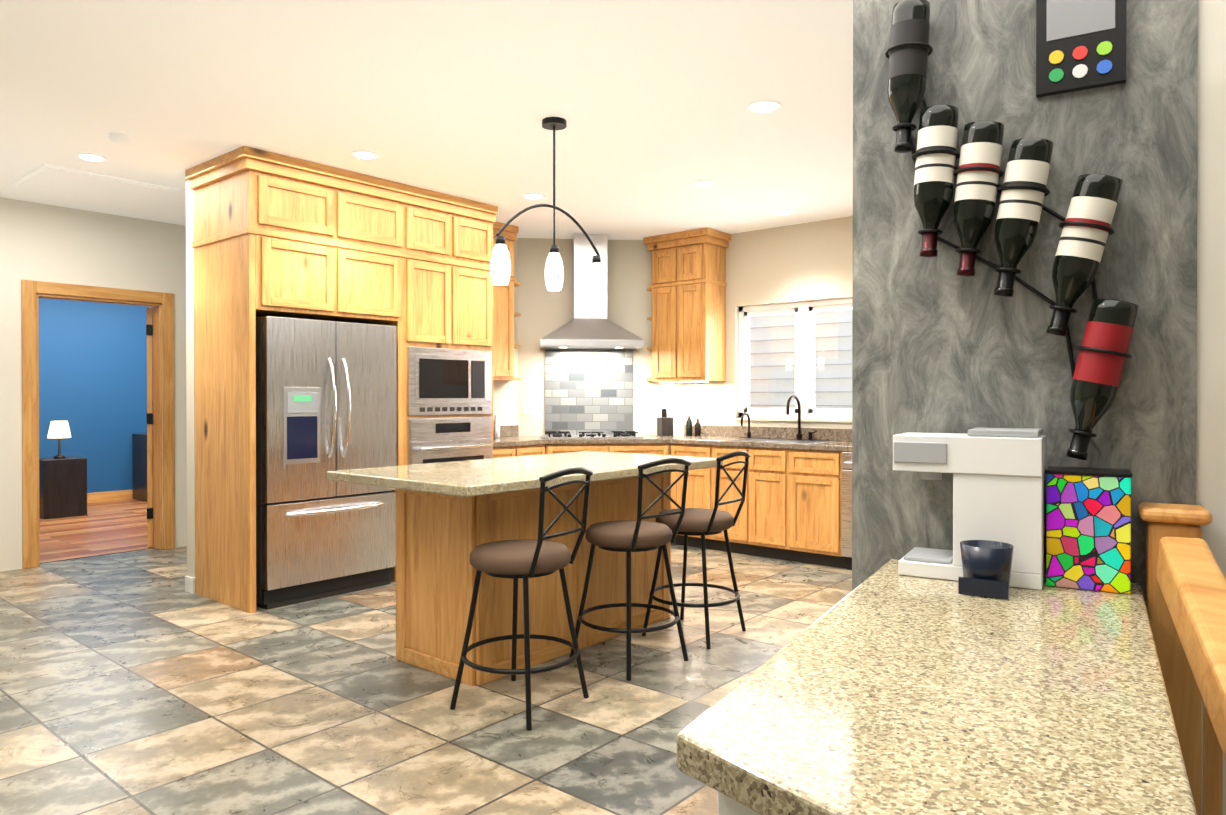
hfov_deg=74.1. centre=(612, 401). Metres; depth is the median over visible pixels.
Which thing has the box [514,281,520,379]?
corner shelf
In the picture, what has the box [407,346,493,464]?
wall oven
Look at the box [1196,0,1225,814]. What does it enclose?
wall
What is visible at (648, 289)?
corner shelf
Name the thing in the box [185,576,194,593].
baseboard
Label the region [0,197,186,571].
wall
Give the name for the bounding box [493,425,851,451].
countertop
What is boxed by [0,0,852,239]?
ceiling
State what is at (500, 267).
pendant light
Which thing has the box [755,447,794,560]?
base cabinet
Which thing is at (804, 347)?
window
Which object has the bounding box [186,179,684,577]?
wall
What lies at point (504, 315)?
upper cabinet
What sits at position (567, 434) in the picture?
cooktop
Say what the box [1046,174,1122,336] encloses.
wine bottle
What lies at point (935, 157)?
wine bottle
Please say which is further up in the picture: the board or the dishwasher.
the board
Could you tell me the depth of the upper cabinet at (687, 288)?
7.21 m
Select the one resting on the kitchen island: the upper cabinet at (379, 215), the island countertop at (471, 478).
the island countertop at (471, 478)
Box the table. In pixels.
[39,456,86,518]
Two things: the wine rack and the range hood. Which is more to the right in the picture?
the wine rack
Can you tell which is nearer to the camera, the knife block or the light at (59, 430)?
the knife block
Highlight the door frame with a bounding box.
[21,280,174,568]
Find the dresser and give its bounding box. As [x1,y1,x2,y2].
[132,433,146,501]
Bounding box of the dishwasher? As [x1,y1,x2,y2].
[842,451,851,569]
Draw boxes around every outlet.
[524,402,531,413]
[664,402,670,413]
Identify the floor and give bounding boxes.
[0,499,851,814]
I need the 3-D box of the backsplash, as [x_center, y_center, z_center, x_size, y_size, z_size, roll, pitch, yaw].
[-0.221,-0.081,7.527,0.820,0.795,0.010,0,0,-5]
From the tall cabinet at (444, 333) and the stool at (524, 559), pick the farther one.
the tall cabinet at (444, 333)
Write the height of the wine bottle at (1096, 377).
0.302 m
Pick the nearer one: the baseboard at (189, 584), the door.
the baseboard at (189, 584)
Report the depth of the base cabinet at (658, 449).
6.93 m
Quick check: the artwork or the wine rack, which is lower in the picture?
the artwork
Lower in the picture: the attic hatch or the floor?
the floor
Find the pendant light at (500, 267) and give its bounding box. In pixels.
[490,117,605,298]
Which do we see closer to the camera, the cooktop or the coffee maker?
the coffee maker
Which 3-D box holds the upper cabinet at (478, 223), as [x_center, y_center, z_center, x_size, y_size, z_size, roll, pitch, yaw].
[-1.352,-1.237,6.303,0.763,0.394,0.478,0,0,40]
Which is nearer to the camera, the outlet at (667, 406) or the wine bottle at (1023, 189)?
the wine bottle at (1023, 189)
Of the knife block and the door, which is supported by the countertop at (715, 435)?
the knife block
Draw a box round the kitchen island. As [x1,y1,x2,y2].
[396,472,670,685]
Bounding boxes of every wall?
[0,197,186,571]
[39,298,150,492]
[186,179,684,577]
[685,216,852,428]
[852,0,1197,604]
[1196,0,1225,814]
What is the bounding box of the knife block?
[657,409,672,435]
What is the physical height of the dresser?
0.866 m
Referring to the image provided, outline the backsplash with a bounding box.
[545,349,632,434]
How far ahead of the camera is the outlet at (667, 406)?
7.59 m
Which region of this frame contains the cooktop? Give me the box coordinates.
[540,431,643,438]
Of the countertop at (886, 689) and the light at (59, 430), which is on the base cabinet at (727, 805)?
the countertop at (886, 689)
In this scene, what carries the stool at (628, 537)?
on the floor
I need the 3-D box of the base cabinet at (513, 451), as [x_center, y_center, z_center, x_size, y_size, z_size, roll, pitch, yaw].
[-1.024,0.803,6.809,0.624,0.878,0.698,0,0,40]
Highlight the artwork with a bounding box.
[1045,466,1131,593]
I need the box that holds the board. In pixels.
[1036,0,1126,97]
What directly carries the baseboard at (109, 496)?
attached to the wall at (93, 374)
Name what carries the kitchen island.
on the floor
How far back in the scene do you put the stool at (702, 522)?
4.26 m
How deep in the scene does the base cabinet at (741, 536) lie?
6.55 m
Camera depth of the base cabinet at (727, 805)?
0.85 m
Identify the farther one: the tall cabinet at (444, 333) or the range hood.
the range hood
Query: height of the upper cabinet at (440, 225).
0.394 m
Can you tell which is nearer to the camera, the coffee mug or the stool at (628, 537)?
the coffee mug
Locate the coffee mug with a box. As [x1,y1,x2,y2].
[958,540,1013,598]
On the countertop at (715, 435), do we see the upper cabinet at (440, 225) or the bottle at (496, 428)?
the bottle at (496, 428)
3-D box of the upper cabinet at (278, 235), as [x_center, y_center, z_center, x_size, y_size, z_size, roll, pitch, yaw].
[-2.210,-0.789,5.280,0.763,0.480,0.589,0,0,40]
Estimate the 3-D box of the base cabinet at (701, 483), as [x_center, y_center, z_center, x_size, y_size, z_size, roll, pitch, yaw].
[0.872,0.801,7.046,0.501,0.878,0.618,0,0,40]
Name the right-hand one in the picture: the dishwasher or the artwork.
the artwork
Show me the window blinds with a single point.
(788, 345)
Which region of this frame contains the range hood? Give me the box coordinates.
[540,234,643,349]
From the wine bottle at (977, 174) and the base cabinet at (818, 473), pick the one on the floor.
the base cabinet at (818, 473)
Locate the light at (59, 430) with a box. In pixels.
[47,421,70,458]
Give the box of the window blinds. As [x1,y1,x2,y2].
[750,309,851,408]
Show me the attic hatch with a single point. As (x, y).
(68, 181)
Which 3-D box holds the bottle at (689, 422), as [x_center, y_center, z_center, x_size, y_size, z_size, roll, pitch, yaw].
[0.701,0.217,7.461,0.058,0.200,0.058,0,0,40]
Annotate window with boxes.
[734,297,851,422]
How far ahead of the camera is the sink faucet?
6.71 m
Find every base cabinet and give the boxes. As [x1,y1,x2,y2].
[493,444,544,457]
[545,443,669,455]
[671,444,718,550]
[718,792,760,814]
[719,446,754,555]
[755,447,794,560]
[795,449,845,568]
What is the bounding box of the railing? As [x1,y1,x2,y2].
[1137,502,1225,814]
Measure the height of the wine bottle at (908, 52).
0.301 m
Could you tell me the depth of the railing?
1.35 m
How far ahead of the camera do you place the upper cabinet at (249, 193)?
5.00 m
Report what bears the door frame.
attached to the wall at (49, 243)
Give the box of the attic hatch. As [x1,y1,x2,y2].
[9,164,178,205]
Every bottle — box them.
[493,415,499,437]
[686,414,691,435]
[695,419,700,435]
[887,0,929,152]
[913,105,958,257]
[953,121,1004,276]
[994,138,1053,296]
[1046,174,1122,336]
[1066,298,1138,459]
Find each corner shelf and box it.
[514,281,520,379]
[647,288,651,380]
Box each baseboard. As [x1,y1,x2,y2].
[87,489,132,502]
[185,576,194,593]
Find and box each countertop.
[327,451,722,496]
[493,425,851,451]
[677,559,1196,814]
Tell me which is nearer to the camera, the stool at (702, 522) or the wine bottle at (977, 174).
the wine bottle at (977, 174)
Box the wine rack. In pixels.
[885,0,1138,459]
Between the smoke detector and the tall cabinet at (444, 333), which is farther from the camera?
the tall cabinet at (444, 333)
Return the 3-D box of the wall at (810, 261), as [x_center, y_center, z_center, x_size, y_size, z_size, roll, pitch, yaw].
[3.518,-0.119,5.311,7.320,2.740,0.120,0,0,40]
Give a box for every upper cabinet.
[189,154,348,245]
[197,226,348,321]
[341,242,400,325]
[349,178,416,249]
[417,194,464,257]
[465,206,495,261]
[493,222,520,380]
[643,227,730,382]
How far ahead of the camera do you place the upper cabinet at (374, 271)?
5.44 m
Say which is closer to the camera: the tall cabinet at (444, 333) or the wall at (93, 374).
the tall cabinet at (444, 333)
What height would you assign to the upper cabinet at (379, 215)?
0.394 m
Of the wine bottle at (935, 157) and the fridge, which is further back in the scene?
the fridge
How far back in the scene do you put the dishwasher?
5.94 m
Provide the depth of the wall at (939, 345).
1.64 m
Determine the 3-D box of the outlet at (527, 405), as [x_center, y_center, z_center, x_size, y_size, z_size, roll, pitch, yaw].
[-0.782,0.061,7.480,0.070,0.115,0.006,0,0,-5]
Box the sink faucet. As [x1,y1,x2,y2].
[731,395,837,443]
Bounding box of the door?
[146,308,153,546]
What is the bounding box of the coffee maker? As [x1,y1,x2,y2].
[893,427,1045,589]
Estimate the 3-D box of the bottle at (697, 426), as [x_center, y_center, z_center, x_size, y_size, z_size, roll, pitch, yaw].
[0.775,0.237,7.426,0.054,0.160,0.054,0,0,40]
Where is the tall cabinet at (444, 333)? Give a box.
[389,250,493,581]
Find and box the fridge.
[256,316,395,609]
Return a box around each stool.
[450,467,592,729]
[569,458,690,680]
[642,451,749,648]
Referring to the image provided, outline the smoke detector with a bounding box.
[109,132,135,144]

